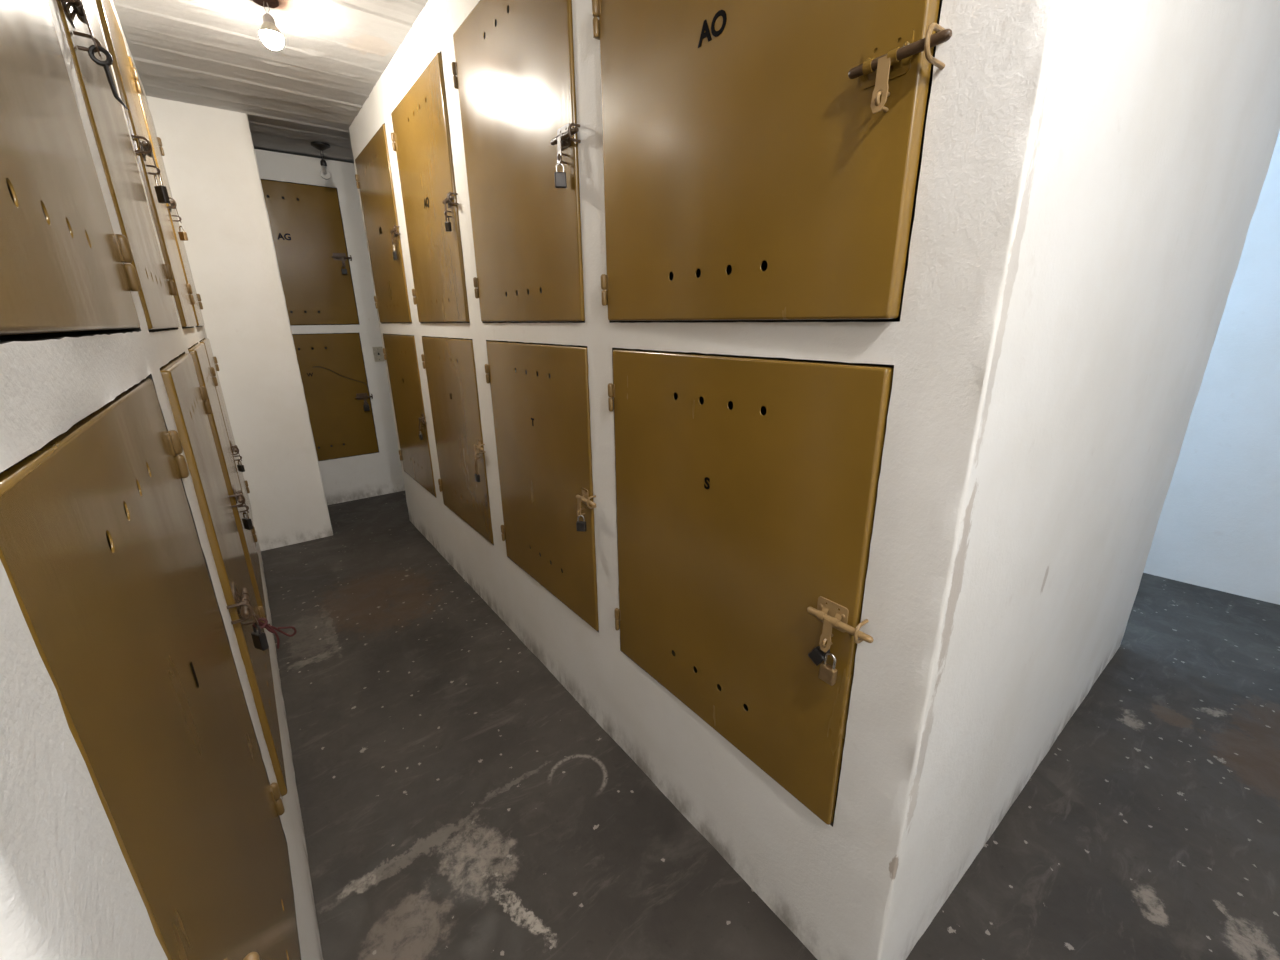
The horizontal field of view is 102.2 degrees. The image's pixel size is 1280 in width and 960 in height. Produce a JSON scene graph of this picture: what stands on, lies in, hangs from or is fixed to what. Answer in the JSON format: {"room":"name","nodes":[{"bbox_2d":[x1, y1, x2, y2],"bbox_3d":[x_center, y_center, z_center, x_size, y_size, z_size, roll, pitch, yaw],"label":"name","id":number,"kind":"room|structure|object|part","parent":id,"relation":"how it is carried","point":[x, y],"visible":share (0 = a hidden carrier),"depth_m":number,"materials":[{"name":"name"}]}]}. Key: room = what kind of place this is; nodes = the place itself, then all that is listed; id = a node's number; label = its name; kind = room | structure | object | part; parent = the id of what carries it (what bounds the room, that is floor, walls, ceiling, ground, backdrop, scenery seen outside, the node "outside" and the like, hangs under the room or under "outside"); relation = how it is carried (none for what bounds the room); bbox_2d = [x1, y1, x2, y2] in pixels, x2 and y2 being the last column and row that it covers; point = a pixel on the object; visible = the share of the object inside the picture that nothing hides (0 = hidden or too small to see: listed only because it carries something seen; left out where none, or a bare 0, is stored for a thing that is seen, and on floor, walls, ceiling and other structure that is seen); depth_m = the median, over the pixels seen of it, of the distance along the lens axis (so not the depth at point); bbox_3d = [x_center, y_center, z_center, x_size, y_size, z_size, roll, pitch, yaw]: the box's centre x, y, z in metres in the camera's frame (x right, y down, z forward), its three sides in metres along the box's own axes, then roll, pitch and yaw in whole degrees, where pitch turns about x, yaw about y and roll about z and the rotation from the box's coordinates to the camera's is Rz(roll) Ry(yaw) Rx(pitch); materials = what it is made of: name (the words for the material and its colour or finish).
{"room":"storage locker room","nodes":[
{"label":"storage locker room","id":0,"kind":"room"},
{"bbox_2d":[0,0,332,959],"bbox_3d":[-1.620,-0.206,1.235,2.255,2.515,4.887,-4,18,-11],"label":"wall","id":1,"kind":"structure","parent":0,"point":[69,891],"depth_m":0.75,"materials":[{"name":"white paint"}]},
{"bbox_2d":[0,0,139,334],"bbox_3d":[-0.507,-0.580,0.333,0.055,0.930,0.810,-13,21,-35],"label":"locker","id":2,"kind":"object","parent":1,"relation":"attached to","point":[53,279],"visible":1,"depth_m":0.47,"materials":[{"name":"paint"}]},
{"bbox_2d":[56,0,179,329],"bbox_3d":[-1.002,-0.770,0.966,0.067,0.933,0.730,-13,21,-35],"label":"locker","id":3,"kind":"object","parent":1,"relation":"attached to","point":[92,62],"visible":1,"depth_m":0.91,"materials":[{"name":"paint"}]},
{"bbox_3d":[-0.830,-0.701,0.757,0.022,0.050,0.064,-13,21,-35],"label":"bolt plate","id":4,"kind":"part","parent":3,"relation":"part of","materials":[{"name":"brown metal"}]},
{"bbox_3d":[-0.814,-0.692,0.745,0.013,0.013,0.130,-13,21,-35],"label":"bolt rod","id":5,"kind":"part","parent":3,"relation":"part of","materials":[{"name":"brown metal"}]},
{"bbox_2d":[96,0,196,326],"bbox_3d":[-1.514,-0.963,1.606,0.055,0.933,0.745,-13,21,-35],"label":"locker","id":6,"kind":"object","parent":1,"relation":"attached to","point":[126,75],"visible":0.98,"depth_m":1.46,"materials":[{"name":"paint"}]},
{"bbox_3d":[-1.333,-0.894,1.395,0.022,0.050,0.064,-13,21,-35],"label":"bolt plate","id":7,"kind":"part","parent":6,"relation":"part of","materials":[{"name":"brown metal"}]},
{"bbox_3d":[-1.317,-0.885,1.383,0.013,0.013,0.130,-13,21,-35],"label":"bolt rod","id":8,"kind":"part","parent":6,"relation":"part of","materials":[{"name":"brown metal"}]},
{"bbox_2d":[154,173,169,203],"bbox_3d":[-1.321,-0.805,1.423,0.030,0.074,0.014,5,18,17],"label":"padlock","id":9,"kind":"object","parent":6,"relation":"attached to","point":[161,191],"visible":1,"depth_m":1.42,"materials":[{"name":"metal"}]},
{"bbox_2d":[0,378,299,959],"bbox_3d":[-0.497,0.376,0.630,0.055,0.934,0.765,-13,21,-35],"label":"locker","id":10,"kind":"object","parent":1,"relation":"attached to","point":[130,638],"visible":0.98,"depth_m":0.42,"materials":[{"name":"paint"}]},
{"bbox_3d":[-0.300,0.440,0.402,0.013,0.013,0.150,-13,21,-35],"label":"bolt rod","id":11,"kind":"part","parent":10,"relation":"part of","materials":[{"name":"beige paint"}]},
{"bbox_2d":[128,56,204,325],"bbox_3d":[-2.040,-1.162,2.264,0.055,0.933,0.775,-13,21,-35],"label":"locker","id":12,"kind":"object","parent":1,"relation":"attached to","point":[158,152],"visible":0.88,"depth_m":2.14,"materials":[{"name":"paint"}]},
{"bbox_2d":[178,226,187,240],"bbox_3d":[-1.836,-0.991,2.074,0.030,0.054,0.014,5,18,17],"label":"padlock","id":13,"kind":"object","parent":12,"relation":"attached to","point":[182,235],"visible":1,"depth_m":2.07,"materials":[{"name":"gold metal"}]},
{"bbox_2d":[160,353,286,796],"bbox_3d":[-0.992,0.183,1.268,0.055,0.934,0.740,-13,21,-35],"label":"locker","id":14,"kind":"object","parent":1,"relation":"attached to","point":[190,409],"visible":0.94,"depth_m":1.09,"materials":[{"name":"paint"}]},
{"bbox_3d":[-0.812,0.238,1.055,0.022,0.050,0.064,-13,21,-35],"label":"bolt plate","id":15,"kind":"part","parent":14,"relation":"part of","materials":[{"name":"brown metal"}]},
{"bbox_3d":[-0.797,0.247,1.042,0.013,0.013,0.130,-13,21,-35],"label":"bolt rod","id":16,"kind":"part","parent":14,"relation":"part of","materials":[{"name":"brown metal"}]},
{"bbox_2d":[251,623,268,650],"bbox_3d":[-0.800,0.327,1.084,0.030,0.060,0.014,7,19,23],"label":"padlock","id":17,"kind":"object","parent":14,"relation":"attached to","point":[260,642],"visible":1,"depth_m":1.08,"materials":[{"name":"metal"}]},
{"bbox_2d":[252,618,296,648],"bbox_3d":[-0.778,0.326,1.105,0.071,0.080,0.023,-13,21,-35],"label":"cord","id":18,"kind":"object","parent":17,"relation":"attached to","point":[262,625],"visible":1,"depth_m":1.10,"materials":[{"name":"red fabric"}]},
{"bbox_2d":[199,338,255,544],"bbox_3d":[-2.028,-0.211,2.567,0.055,0.936,0.785,-13,21,-35],"label":"locker","id":19,"kind":"object","parent":1,"relation":"attached to","point":[212,360],"visible":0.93,"depth_m":2.50,"materials":[{"name":"metal"}]},
{"bbox_2d":[237,460,244,471],"bbox_3d":[-1.826,-0.065,2.362,0.030,0.054,0.014,7,19,23],"label":"padlock","id":20,"kind":"object","parent":19,"relation":"attached to","point":[240,467],"visible":1,"depth_m":2.36,"materials":[{"name":"metal"}]},
{"bbox_2d":[188,343,267,623],"bbox_3d":[-1.500,-0.013,1.911,0.055,0.936,0.755,-13,21,-35],"label":"locker","id":21,"kind":"object","parent":1,"relation":"attached to","point":[206,374],"visible":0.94,"depth_m":1.73,"materials":[{"name":"metal"}]},
{"bbox_3d":[-1.316,0.045,1.693,0.022,0.050,0.064,-13,21,-35],"label":"bolt plate","id":22,"kind":"part","parent":21,"relation":"part of","materials":[{"name":"brown metal"}]},
{"bbox_3d":[-1.300,0.054,1.680,0.013,0.013,0.130,-13,21,-35],"label":"bolt rod","id":23,"kind":"part","parent":21,"relation":"part of","materials":[{"name":"brown metal"}]},
{"bbox_2d":[242,512,252,529],"bbox_3d":[-1.308,0.135,1.718,0.030,0.060,0.014,7,19,23],"label":"padlock","id":24,"kind":"object","parent":21,"relation":"attached to","point":[247,523],"visible":1,"depth_m":1.71,"materials":[{"name":"metal"}]},
{"bbox_2d":[113,0,427,162],"bbox_3d":[-0.367,-1.557,1.289,6.900,0.030,6.320,-13,21,-35],"label":"ceiling","id":25,"kind":"structure","parent":0,"point":[333,54],"depth_m":2.25,"materials":[{"name":"paint"}]},
{"bbox_2d":[253,0,283,49],"bbox_3d":[-1.334,-1.643,1.857,0.088,0.157,0.088,-13,21,-35],"label":"pendant bulb","id":26,"kind":"object","parent":25,"relation":"hanging from","point":[270,35],"visible":1,"depth_m":1.85,"materials":[{"name":"glass"}]},
{"bbox_2d":[262,13,275,24],"bbox_3d":[-1.333,-1.653,1.855,0.038,0.030,0.038,-13,21,-35],"label":"socket","id":27,"kind":"object","parent":26,"relation":"attached to","point":[267,18],"depth_m":1.84,"materials":[{"name":"white plastic"}]},
{"bbox_3d":[-1.333,-1.589,1.875,0.072,0.042,0.072,-13,21,-35],"label":"glass","id":28,"kind":"part","parent":26,"relation":"part of","materials":[{"name":"white glass"}]},
{"bbox_2d":[310,142,330,179],"bbox_3d":[-2.083,-2.091,3.399,0.110,0.204,0.110,-13,21,-35],"label":"pendant bulb","id":29,"kind":"object","parent":25,"relation":"hanging from","point":[325,174],"visible":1,"depth_m":3.39,"materials":[{"name":"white glass"}]},
{"bbox_2d":[320,159,326,165],"bbox_3d":[-2.083,-2.088,3.400,0.038,0.038,0.038,-13,21,-35],"label":"socket","id":30,"kind":"object","parent":29,"relation":"attached to","point":[323,163],"depth_m":3.39,"materials":[{"name":"plastic"}]},
{"bbox_3d":[-2.083,-2.033,3.417,0.060,0.083,0.060,-13,21,-35],"label":"glass","id":31,"kind":"part","parent":29,"relation":"part of","materials":[{"name":"white glass"}]},
{"bbox_2d":[254,149,404,504],"bbox_3d":[-1.764,-1.208,4.449,3.800,2.515,0.145,-13,21,-35],"label":"wall","id":32,"kind":"structure","parent":0,"point":[350,478],"depth_m":4.05,"materials":[{"name":"white paint"},{"name":"plaster"}]},
{"bbox_2d":[261,179,358,324],"bbox_3d":[-2.459,-1.595,3.675,0.730,0.939,0.055,-13,21,-35],"label":"locker","id":33,"kind":"object","parent":32,"relation":"attached to","point":[308,233],"visible":0.7,"depth_m":3.73,"materials":[{"name":"paint"}]},
{"bbox_3d":[-2.226,-1.656,3.831,0.084,0.050,0.022,-13,21,-35],"label":"bolt plate","id":34,"kind":"part","parent":33,"relation":"part of","materials":[{"name":"brown metal"}]},
{"bbox_2d":[341,266,346,273],"bbox_3d":[-2.209,-1.568,3.856,0.036,0.058,0.014,-13,21,-35],"label":"padlock","id":35,"kind":"object","parent":33,"relation":"hanging from","point":[344,271],"visible":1,"depth_m":3.85,"materials":[{"name":"metal"}]},
{"bbox_2d":[292,333,378,460],"bbox_3d":[-2.452,-0.624,3.973,0.716,0.956,0.055,-13,21,-35],"label":"locker","id":36,"kind":"object","parent":32,"relation":"attached to","point":[335,402],"visible":0.69,"depth_m":4.03,"materials":[{"name":"paint"}]},
{"bbox_2d":[321,367,369,394],"bbox_3d":[-2.322,-0.771,4.029,0.353,0.244,0.006,-13,21,-35],"label":"wire","id":37,"kind":"object","parent":36,"relation":"attached to","point":[321,367],"visible":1,"depth_m":4.04,"materials":[{"name":"metal"}]},
{"bbox_3d":[-2.221,-0.667,4.133,0.079,0.050,0.022,-13,21,-35],"label":"bolt plate","id":38,"kind":"part","parent":36,"relation":"part of","materials":[{"name":"brown metal"}]},
{"bbox_2d":[363,402,369,410],"bbox_3d":[-2.202,-0.592,4.156,0.040,0.072,0.014,-13,21,-35],"label":"padlock","id":39,"kind":"object","parent":36,"relation":"attached to","point":[366,407],"visible":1,"depth_m":4.15,"materials":[{"name":"metal"}]},
{"bbox_2d":[372,347,383,361],"bbox_3d":[-2.096,-1.009,4.143,0.072,0.115,0.019,-13,21,-35],"label":"switch plate","id":40,"kind":"object","parent":32,"relation":"attached to","point":[379,350],"visible":1,"depth_m":4.14,"materials":[{"name":"beige plastic"}]},
{"bbox_2d":[261,491,1279,959],"bbox_3d":[-0.361,0.864,2.078,6.900,0.060,6.300,-13,21,-35],"label":"floor","id":41,"kind":"structure","parent":0,"point":[457,801],"depth_m":1.56,"materials":[{"name":"concrete"}]},
{"bbox_2d":[349,0,1279,959],"bbox_3d":[0.195,-0.682,2.685,2.077,2.515,3.609,-13,21,-35],"label":"wall","id":42,"kind":"structure","parent":0,"point":[1091,174],"depth_m":1.03,"materials":[{"name":"white paint"}]},
{"bbox_2d":[355,124,411,322],"bbox_3d":[-1.468,-1.379,2.932,0.055,0.930,0.771,-13,21,-35],"label":"locker","id":43,"kind":"object","parent":42,"relation":"attached to","point":[374,182],"visible":1,"depth_m":2.88,"materials":[{"name":"paint"}]},
{"bbox_2d":[392,244,397,259],"bbox_3d":[-1.290,-1.197,2.714,0.014,0.078,0.036,-13,21,-35],"label":"padlock","id":44,"kind":"object","parent":43,"relation":"hanging from","point":[394,253],"visible":1,"depth_m":2.71,"materials":[{"name":"metal"}]},
{"bbox_2d":[383,334,435,496],"bbox_3d":[-1.447,-0.421,3.225,0.055,0.931,0.791,-13,21,-35],"label":"locker","id":45,"kind":"object","parent":42,"relation":"attached to","point":[403,368],"visible":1,"depth_m":3.19,"materials":[{"name":"metal"}]},
{"bbox_2d":[391,52,469,321],"bbox_3d":[-0.933,-1.176,2.259,0.057,0.930,0.755,-13,21,-35],"label":"locker","id":46,"kind":"object","parent":42,"relation":"attached to","point":[421,144],"visible":0.98,"depth_m":2.19,"materials":[{"name":"paint"}]},
{"bbox_2d":[445,216,451,231],"bbox_3d":[-0.759,-1.013,2.042,0.022,0.056,0.014,7,19,23],"label":"padlock","id":47,"kind":"object","parent":46,"relation":"hanging from","point":[448,228],"visible":1,"depth_m":2.04,"materials":[{"name":"metal"}]},
{"bbox_3d":[-0.753,-1.096,2.020,0.022,0.050,0.049,-13,21,-35],"label":"bolt plate","id":48,"kind":"part","parent":46,"relation":"part of","materials":[{"name":"brown metal"}]},
{"bbox_2d":[421,337,493,543],"bbox_3d":[-0.911,-0.219,2.556,0.055,0.931,0.781,-13,21,-35],"label":"locker","id":49,"kind":"object","parent":42,"relation":"attached to","point":[452,385],"visible":1,"depth_m":2.51,"materials":[{"name":"metal"}]},
{"bbox_2d":[474,458,479,481],"bbox_3d":[-0.740,-0.047,2.337,0.014,0.112,0.032,-13,21,-35],"label":"padlock","id":50,"kind":"object","parent":49,"relation":"hanging from","point":[477,476],"visible":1,"depth_m":2.33,"materials":[{"name":"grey metal"}]},
{"bbox_2d":[451,0,584,321],"bbox_3d":[-0.392,-0.973,1.587,0.055,0.930,0.811,-13,21,-35],"label":"locker","id":51,"kind":"object","parent":42,"relation":"attached to","point":[515,85],"visible":1,"depth_m":1.54,"materials":[{"name":"paint"}]},
{"bbox_2d":[554,163,566,188],"bbox_3d":[-0.209,-0.800,1.357,0.030,0.058,0.014,-4,18,-10],"label":"padlock","id":52,"kind":"object","parent":51,"relation":"hanging from","point":[560,177],"visible":1,"depth_m":1.35,"materials":[{"name":"metal"}]},
{"bbox_3d":[-0.205,-0.891,1.341,0.022,0.050,0.064,-13,21,-35],"label":"bolt plate","id":53,"kind":"part","parent":51,"relation":"part of","materials":[{"name":"brown metal"}]},
{"bbox_3d":[-0.195,-0.881,1.324,0.013,0.013,0.130,-13,21,-35],"label":"bolt rod","id":54,"kind":"part","parent":51,"relation":"part of","materials":[{"name":"brown metal"}]},
{"bbox_2d":[485,341,598,630],"bbox_3d":[-0.369,-0.013,1.876,0.057,0.931,0.804,-13,21,-35],"label":"locker","id":55,"kind":"object","parent":42,"relation":"attached to","point":[542,427],"visible":1,"depth_m":1.81,"materials":[{"name":"metal"}]},
{"bbox_2d":[576,515,585,531],"bbox_3d":[-0.186,0.136,1.637,0.030,0.054,0.014,1,17,6],"label":"padlock","id":56,"kind":"object","parent":55,"relation":"hanging from","point":[580,525],"visible":1,"depth_m":1.63,"materials":[{"name":"metal"}]},
{"bbox_3d":[-0.179,0.053,1.620,0.022,0.050,0.037,-13,21,-35],"label":"bolt plate","id":57,"kind":"part","parent":55,"relation":"part of","materials":[{"name":"beige paint"}]},
{"bbox_3d":[-0.168,0.064,1.602,0.013,0.013,0.107,-13,21,-35],"label":"bolt rod","id":58,"kind":"part","parent":55,"relation":"part of","materials":[{"name":"beige paint"}]},
{"bbox_2d":[608,349,893,824],"bbox_3d":[0.164,0.190,1.206,0.055,0.931,0.812,-13,21,-35],"label":"locker","id":59,"kind":"object","parent":42,"relation":"attached to","point":[744,535],"visible":1,"depth_m":1.10,"materials":[{"name":"paint"}]},
{"bbox_2d":[808,644,829,665],"bbox_3d":[0.340,0.329,0.981,0.014,0.050,0.041,-13,21,-35],"label":"padlock","id":60,"kind":"object","parent":59,"relation":"hanging from","point":[816,655],"visible":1,"depth_m":0.98,"materials":[{"name":"metal"}]},
{"bbox_2d":[818,652,836,685],"bbox_3d":[0.352,0.349,0.964,0.014,0.063,0.031,-13,21,-35],"label":"padlock","id":61,"kind":"object","parent":59,"relation":"hanging from","point":[827,673],"visible":1,"depth_m":0.96,"materials":[{"name":"gold metal"}]},
{"bbox_3d":[0.349,0.250,0.953,0.022,0.050,0.062,-13,21,-35],"label":"bolt plate","id":62,"kind":"part","parent":59,"relation":"part of","materials":[{"name":"beige paint"}]},
{"bbox_3d":[0.359,0.261,0.935,0.013,0.013,0.130,-13,21,-35],"label":"bolt rod","id":63,"kind":"part","parent":59,"relation":"part of","materials":[{"name":"beige paint"}]},
{"bbox_2d":[592,0,951,320],"bbox_3d":[0.141,-0.767,0.905,0.058,0.930,0.818,-13,21,-34],"label":"locker","id":64,"kind":"object","parent":42,"relation":"attached to","point":[740,134],"visible":1,"depth_m":0.88,"materials":[{"name":"paint"}]},
{"bbox_3d":[0.325,-0.565,0.692,0.022,0.050,0.069,-13,21,-34],"label":"bolt plate","id":65,"kind":"part","parent":64,"relation":"part of","materials":[{"name":"paint"}]},
{"bbox_3d":[0.335,-0.555,0.675,0.013,0.013,0.135,-13,21,-34],"label":"bolt rod","id":66,"kind":"part","parent":64,"relation":"part of","materials":[{"name":"brown metal"}]},
{"bbox_2d":[1143,130,1279,604],"bbox_3d":[1.972,-0.921,3.380,6.219,2.515,0.004,16,24,42],"label":"wall","id":67,"kind":"structure","parent":0,"point":[1218,527],"depth_m":2.58,"materials":[{"name":"paint"}]}
]}

